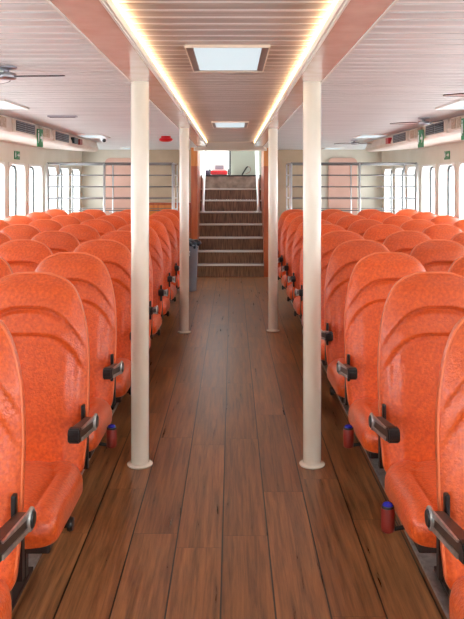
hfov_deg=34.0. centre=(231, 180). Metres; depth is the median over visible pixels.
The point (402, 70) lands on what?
ceiling
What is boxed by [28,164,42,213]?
window
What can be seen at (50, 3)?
trim
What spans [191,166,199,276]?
trim
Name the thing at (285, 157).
wall panel
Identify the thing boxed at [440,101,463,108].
diffuser
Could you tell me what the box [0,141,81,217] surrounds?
wall
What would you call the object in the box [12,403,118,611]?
floor track
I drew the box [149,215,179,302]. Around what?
passenger seat
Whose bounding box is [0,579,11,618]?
seat cushion
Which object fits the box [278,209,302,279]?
passenger seat
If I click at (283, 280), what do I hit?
seat cushion
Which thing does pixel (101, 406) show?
seat cushion
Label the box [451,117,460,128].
vent
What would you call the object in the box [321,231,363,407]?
passenger seat
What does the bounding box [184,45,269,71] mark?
recessed light
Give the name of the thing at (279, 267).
seat cushion
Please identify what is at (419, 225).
passenger seat
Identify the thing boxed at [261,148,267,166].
trim
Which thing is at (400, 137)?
grille
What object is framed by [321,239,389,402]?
passenger seat
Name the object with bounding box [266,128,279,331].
support pole
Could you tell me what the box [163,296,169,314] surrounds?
seat cushion
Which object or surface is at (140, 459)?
support pole
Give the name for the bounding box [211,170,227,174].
cushion
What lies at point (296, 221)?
passenger seat
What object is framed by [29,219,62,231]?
passenger seat
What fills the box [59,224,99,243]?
passenger seat
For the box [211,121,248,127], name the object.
recessed light
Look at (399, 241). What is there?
passenger seat
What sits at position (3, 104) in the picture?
diffuser
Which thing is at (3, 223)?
passenger seat
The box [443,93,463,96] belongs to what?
ceiling fan
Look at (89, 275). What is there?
passenger seat
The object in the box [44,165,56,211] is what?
window
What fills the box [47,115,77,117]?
ceiling vent
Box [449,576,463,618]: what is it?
seat cushion
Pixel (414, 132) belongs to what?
vent
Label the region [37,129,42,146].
exit sign
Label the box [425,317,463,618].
passenger seat
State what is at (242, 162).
door
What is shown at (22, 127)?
grille
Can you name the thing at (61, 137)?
grille
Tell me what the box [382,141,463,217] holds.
wall
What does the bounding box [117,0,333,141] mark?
ceiling
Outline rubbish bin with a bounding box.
[178,238,200,291]
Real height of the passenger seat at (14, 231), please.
1.168 m
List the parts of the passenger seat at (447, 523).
plate, backrest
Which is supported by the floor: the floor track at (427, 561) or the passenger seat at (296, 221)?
the floor track at (427, 561)
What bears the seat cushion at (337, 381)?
on the passenger seat at (346, 255)
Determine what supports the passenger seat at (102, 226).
on the floor track
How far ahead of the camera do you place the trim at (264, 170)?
12.27 m
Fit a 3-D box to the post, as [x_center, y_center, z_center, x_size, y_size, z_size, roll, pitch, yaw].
[-0.037,-1.228,14.520,0.035,2.245,0.040,0,0,0]
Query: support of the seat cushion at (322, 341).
on the passenger seat at (330, 240)
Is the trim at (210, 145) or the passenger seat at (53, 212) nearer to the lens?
the passenger seat at (53, 212)
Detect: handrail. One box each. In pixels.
[201,151,205,210]
[255,151,259,210]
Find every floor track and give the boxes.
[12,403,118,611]
[291,301,449,618]
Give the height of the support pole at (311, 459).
2.091 m
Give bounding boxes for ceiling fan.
[0,65,64,83]
[335,140,367,144]
[390,117,442,124]
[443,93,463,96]
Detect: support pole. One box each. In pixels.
[127,81,152,469]
[177,128,190,333]
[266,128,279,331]
[299,81,324,469]
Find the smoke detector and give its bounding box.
[159,136,172,141]
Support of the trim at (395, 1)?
attached to the ceiling at (402, 70)
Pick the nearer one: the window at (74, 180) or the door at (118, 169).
the window at (74, 180)
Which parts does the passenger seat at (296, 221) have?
backrest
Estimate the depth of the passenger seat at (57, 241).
5.61 m
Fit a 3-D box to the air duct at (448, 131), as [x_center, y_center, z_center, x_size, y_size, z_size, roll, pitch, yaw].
[2.216,-0.472,4.175,0.765,0.135,13.550,0,0,0]
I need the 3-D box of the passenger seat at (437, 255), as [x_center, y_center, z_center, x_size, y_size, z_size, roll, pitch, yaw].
[1.314,0.954,4.523,0.484,1.168,0.678,0,0,0]
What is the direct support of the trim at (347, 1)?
attached to the trim at (358, 16)
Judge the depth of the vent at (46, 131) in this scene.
7.56 m
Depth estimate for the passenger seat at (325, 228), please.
6.46 m
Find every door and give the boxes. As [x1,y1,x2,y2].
[105,158,130,214]
[231,151,260,174]
[328,158,356,214]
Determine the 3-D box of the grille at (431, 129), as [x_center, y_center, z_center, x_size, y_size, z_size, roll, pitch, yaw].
[1.845,-0.476,6.925,0.010,0.088,0.590,0,0,0]
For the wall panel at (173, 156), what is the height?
2.090 m
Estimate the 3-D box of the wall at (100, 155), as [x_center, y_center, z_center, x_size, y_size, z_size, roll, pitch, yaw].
[0.000,0.455,13.260,5.600,2.390,0.120,0,0,0]
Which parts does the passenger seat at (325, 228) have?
backrest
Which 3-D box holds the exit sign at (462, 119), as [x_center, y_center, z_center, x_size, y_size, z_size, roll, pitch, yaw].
[1.831,-0.410,5.970,0.011,0.170,0.130,0,0,-9]
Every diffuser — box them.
[0,101,23,108]
[79,135,103,137]
[193,48,261,69]
[215,123,244,126]
[357,135,384,137]
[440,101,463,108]
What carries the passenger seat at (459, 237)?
on the floor track
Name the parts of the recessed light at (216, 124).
frame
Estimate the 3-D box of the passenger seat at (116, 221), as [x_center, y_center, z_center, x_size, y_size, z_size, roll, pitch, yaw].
[-1.322,0.954,7.951,0.484,1.168,0.678,0,0,0]
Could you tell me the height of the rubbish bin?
0.745 m
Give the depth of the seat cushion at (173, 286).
7.82 m
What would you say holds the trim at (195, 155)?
attached to the wall at (100, 155)
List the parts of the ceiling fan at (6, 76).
motor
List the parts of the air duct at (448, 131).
grille frame, vent frame, grille frame, vent frame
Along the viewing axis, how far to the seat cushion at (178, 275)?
8.52 m
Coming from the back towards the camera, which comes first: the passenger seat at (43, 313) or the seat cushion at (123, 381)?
the seat cushion at (123, 381)
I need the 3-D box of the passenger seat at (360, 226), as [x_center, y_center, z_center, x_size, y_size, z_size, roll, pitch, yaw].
[1.314,0.954,7.098,0.484,1.168,0.678,0,0,0]
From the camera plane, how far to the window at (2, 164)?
8.66 m
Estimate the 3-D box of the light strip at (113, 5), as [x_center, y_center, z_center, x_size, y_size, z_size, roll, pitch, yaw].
[-0.382,-0.563,4.400,0.016,0.044,14.000,0,0,0]
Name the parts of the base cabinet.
door, door, door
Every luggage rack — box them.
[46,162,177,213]
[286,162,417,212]
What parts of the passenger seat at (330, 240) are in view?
backrest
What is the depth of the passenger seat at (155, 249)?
6.42 m
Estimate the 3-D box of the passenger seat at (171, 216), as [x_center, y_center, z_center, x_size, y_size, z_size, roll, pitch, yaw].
[-0.801,0.954,8.816,0.532,1.168,0.678,0,0,0]
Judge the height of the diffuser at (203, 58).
0.016 m
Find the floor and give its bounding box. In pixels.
[11,277,446,618]
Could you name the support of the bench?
on the floor
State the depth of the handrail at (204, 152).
13.43 m
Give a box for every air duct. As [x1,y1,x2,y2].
[0,115,98,151]
[365,115,463,151]
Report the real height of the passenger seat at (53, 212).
1.168 m
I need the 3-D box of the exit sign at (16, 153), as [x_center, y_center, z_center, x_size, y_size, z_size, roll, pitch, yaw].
[-2.593,-0.310,9.170,0.010,0.100,0.220,0,0,0]
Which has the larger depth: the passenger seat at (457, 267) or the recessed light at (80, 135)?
the recessed light at (80, 135)
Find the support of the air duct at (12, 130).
attached to the ceiling at (35, 39)
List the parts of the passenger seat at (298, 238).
backrest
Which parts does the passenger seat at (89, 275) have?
backrest, plate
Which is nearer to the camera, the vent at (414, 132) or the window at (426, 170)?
the vent at (414, 132)
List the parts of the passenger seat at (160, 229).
backrest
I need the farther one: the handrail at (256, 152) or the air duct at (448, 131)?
the handrail at (256, 152)
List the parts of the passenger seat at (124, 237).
backrest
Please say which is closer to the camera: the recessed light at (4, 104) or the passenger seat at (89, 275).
the passenger seat at (89, 275)
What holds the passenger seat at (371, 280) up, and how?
on the floor track at (427, 561)
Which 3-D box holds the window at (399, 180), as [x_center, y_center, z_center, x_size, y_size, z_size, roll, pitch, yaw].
[2.663,0.205,11.735,0.150,0.846,0.696,0,0,0]
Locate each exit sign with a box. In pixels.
[14,151,19,159]
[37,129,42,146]
[418,130,423,147]
[444,151,449,159]
[461,118,463,139]
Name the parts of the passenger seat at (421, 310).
plate, grip stem, backrest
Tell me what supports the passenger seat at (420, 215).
on the floor track
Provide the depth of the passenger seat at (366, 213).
9.92 m
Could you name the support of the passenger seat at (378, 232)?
on the floor track
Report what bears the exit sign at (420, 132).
attached to the air duct at (448, 131)
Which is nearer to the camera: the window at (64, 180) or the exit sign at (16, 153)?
the exit sign at (16, 153)
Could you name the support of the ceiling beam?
attached to the ceiling at (35, 39)
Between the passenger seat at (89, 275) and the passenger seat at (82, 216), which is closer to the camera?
the passenger seat at (89, 275)
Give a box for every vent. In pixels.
[0,116,5,127]
[42,128,49,137]
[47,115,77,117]
[410,129,417,138]
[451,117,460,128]
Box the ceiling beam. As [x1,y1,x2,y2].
[49,0,206,146]
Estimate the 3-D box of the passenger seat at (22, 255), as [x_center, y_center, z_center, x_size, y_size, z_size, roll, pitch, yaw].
[-1.322,0.954,4.526,0.484,1.168,0.678,0,0,0]
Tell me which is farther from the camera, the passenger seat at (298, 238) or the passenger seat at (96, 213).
the passenger seat at (96, 213)
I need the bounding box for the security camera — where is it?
[100,137,106,142]
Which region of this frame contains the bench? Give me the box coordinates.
[209,161,228,174]
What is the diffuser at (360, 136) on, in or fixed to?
attached to the recessed light at (361, 135)
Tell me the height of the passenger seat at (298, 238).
1.168 m
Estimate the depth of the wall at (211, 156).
16.20 m
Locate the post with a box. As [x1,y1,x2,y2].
[229,151,230,174]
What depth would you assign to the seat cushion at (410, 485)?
2.69 m
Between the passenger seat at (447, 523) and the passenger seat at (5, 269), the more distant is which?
the passenger seat at (5, 269)
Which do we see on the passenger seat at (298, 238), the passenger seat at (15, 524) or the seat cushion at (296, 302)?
the seat cushion at (296, 302)
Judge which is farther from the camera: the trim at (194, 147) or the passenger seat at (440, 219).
the trim at (194, 147)
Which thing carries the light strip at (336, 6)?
attached to the trim at (358, 16)
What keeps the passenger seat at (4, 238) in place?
on the floor track
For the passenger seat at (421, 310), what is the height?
1.168 m
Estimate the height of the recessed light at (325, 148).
0.022 m
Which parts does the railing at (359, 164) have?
post, post, rail, rail, rail, post, rail, rail, rail, rail, post, rail, post, post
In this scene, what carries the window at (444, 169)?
in the wall at (435, 154)
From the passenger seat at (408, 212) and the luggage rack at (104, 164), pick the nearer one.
the passenger seat at (408, 212)
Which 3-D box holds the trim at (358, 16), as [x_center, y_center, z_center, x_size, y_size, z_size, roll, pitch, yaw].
[0.418,-0.600,4.800,0.143,0.120,14.800,0,0,0]
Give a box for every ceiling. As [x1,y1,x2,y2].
[0,0,196,149]
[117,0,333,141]
[263,0,463,149]
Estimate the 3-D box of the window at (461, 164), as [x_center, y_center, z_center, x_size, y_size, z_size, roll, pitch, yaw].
[2.663,0.205,8.335,0.150,0.846,0.696,0,0,0]
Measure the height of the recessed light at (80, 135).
0.022 m
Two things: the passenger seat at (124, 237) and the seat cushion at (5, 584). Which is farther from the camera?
the passenger seat at (124, 237)
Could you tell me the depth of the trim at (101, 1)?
3.13 m
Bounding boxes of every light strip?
[103,0,206,144]
[254,0,345,144]
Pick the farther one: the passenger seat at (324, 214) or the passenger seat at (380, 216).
the passenger seat at (324, 214)
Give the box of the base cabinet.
[149,202,190,238]
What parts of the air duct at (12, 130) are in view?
grille frame, vent frame, grille frame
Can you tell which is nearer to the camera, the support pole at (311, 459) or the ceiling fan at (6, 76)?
the ceiling fan at (6, 76)
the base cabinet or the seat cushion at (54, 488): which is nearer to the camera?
the seat cushion at (54, 488)
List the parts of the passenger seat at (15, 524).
backrest, plate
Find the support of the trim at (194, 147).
attached to the wall
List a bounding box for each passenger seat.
[0,219,10,230]
[0,224,40,239]
[0,232,11,244]
[0,239,52,272]
[0,257,12,278]
[0,272,98,610]
[0,319,35,618]
[3,215,33,224]
[25,212,51,219]
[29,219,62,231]
[31,231,79,253]
[34,252,123,457]
[45,209,67,216]
[51,215,80,226]
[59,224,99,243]
[68,212,94,221]
[73,239,130,402]
[80,219,115,236]
[83,209,105,218]
[97,215,126,230]
[99,230,158,409]
[110,212,130,223]
[117,224,167,338]
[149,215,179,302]
[149,219,175,318]
[152,212,179,288]
[159,209,190,255]
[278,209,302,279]
[278,212,302,289]
[281,215,302,302]
[287,219,331,318]
[295,224,345,366]
[321,209,342,219]
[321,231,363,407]
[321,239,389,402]
[326,212,352,223]
[336,215,366,230]
[336,252,425,458]
[347,219,382,236]
[357,209,380,218]
[363,224,403,243]
[368,212,394,221]
[368,271,463,597]
[382,215,411,226]
[383,231,431,254]
[395,209,418,216]
[400,219,433,231]
[410,239,463,271]
[411,212,437,220]
[422,224,462,239]
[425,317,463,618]
[430,215,459,224]
[448,255,463,276]
[451,231,463,245]
[452,219,463,230]
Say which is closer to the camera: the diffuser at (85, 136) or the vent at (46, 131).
the vent at (46, 131)
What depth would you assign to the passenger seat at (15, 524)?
2.15 m
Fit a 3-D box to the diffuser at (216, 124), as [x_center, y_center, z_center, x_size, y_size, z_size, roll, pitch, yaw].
[-0.020,-0.600,8.020,0.305,0.016,0.776,0,0,0]
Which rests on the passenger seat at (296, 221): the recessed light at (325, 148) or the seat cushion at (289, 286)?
the seat cushion at (289, 286)
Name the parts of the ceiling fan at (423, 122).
motor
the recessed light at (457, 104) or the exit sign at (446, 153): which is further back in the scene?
the exit sign at (446, 153)
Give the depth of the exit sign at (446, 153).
9.18 m
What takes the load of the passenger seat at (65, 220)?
on the floor track
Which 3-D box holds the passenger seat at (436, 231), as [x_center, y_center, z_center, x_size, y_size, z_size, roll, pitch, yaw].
[1.811,0.954,6.247,0.484,1.168,0.678,0,0,0]
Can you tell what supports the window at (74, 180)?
in the wall at (28, 154)
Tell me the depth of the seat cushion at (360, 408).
3.56 m
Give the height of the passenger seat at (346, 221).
1.168 m
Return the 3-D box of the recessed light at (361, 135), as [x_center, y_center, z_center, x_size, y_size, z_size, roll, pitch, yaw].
[1.660,-0.542,9.150,0.300,0.022,0.620,0,0,0]
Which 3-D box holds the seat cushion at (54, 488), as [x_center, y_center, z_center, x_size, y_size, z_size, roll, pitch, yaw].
[-0.811,1.149,2.725,0.478,0.154,0.508,0,0,0]
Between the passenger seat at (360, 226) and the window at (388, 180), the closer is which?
the passenger seat at (360, 226)
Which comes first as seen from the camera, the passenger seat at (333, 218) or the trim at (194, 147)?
the passenger seat at (333, 218)
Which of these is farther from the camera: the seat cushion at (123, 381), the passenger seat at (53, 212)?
the passenger seat at (53, 212)
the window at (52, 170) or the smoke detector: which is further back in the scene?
the window at (52, 170)
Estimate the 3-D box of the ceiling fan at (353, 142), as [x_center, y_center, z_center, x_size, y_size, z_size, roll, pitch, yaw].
[1.554,-0.509,10.034,0.436,0.062,0.502,0,0,31]
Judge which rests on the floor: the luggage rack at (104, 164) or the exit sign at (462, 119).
the luggage rack at (104, 164)
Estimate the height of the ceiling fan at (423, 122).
0.062 m
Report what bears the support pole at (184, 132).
on the floor
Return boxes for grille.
[16,120,34,134]
[56,131,68,142]
[393,132,405,142]
[426,121,443,134]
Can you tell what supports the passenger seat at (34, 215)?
on the floor track
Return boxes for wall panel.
[149,150,190,201]
[278,150,302,220]
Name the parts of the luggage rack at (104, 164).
post, post, post, rail, rail, rail, rail, rail, post, rail, rail, rail, post, post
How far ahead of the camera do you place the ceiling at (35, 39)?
4.27 m
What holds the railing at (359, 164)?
on the floor
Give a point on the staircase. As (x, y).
(230, 226)
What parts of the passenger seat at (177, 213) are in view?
backrest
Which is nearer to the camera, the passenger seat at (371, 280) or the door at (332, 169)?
the passenger seat at (371, 280)
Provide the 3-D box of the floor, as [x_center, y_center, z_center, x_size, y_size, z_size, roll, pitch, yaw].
[0.000,1.600,5.250,5.600,0.100,16.100,0,0,0]
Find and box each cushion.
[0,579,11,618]
[23,460,82,548]
[89,397,111,451]
[116,357,130,397]
[152,313,161,334]
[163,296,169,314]
[171,284,176,299]
[177,274,179,287]
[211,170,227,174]
[278,266,280,277]
[281,274,285,287]
[286,284,291,299]
[293,296,299,314]
[321,330,324,360]
[327,358,344,397]
[348,397,378,452]
[385,460,437,547]
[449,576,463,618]
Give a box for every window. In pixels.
[0,162,4,219]
[8,162,25,215]
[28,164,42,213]
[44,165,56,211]
[58,166,68,213]
[70,167,79,212]
[384,167,393,213]
[395,166,405,213]
[407,165,419,211]
[421,164,435,213]
[438,162,455,216]
[459,162,463,219]
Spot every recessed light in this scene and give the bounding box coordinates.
[0,99,28,109]
[76,134,110,137]
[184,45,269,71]
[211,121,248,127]
[321,147,343,149]
[353,134,387,137]
[435,99,463,109]
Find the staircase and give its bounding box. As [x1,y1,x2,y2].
[198,175,263,276]
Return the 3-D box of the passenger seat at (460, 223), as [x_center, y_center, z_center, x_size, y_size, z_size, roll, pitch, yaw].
[2.308,0.954,7.104,0.484,1.168,0.678,0,0,0]
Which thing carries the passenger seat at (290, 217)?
on the floor track at (427, 561)
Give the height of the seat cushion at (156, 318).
0.154 m
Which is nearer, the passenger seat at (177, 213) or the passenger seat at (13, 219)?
the passenger seat at (13, 219)
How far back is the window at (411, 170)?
11.21 m
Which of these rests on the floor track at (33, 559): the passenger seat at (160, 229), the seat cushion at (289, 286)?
the passenger seat at (160, 229)
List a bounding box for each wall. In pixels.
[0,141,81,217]
[82,150,381,213]
[200,151,228,174]
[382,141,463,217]
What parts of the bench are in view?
backrest, trim panel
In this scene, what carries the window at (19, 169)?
in the wall at (28, 154)
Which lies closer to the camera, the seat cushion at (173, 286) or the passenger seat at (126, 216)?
the seat cushion at (173, 286)
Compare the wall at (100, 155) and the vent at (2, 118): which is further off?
the wall at (100, 155)
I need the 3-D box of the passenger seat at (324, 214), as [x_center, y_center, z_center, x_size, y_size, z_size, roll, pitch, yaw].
[1.314,0.954,9.668,0.484,1.168,0.678,0,0,0]
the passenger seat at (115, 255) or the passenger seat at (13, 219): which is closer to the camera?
the passenger seat at (115, 255)
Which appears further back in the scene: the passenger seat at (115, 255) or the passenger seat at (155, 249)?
the passenger seat at (155, 249)
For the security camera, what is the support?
attached to the ceiling at (35, 39)
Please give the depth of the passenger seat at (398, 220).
8.21 m
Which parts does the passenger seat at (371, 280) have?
plate, backrest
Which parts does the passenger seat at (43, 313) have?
leg, backrest, recline knob, plate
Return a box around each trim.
[45,0,192,142]
[99,0,204,142]
[191,148,199,166]
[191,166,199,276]
[194,147,266,150]
[195,142,265,149]
[254,0,393,146]
[256,0,349,142]
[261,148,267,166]
[261,166,267,276]
[267,0,398,142]

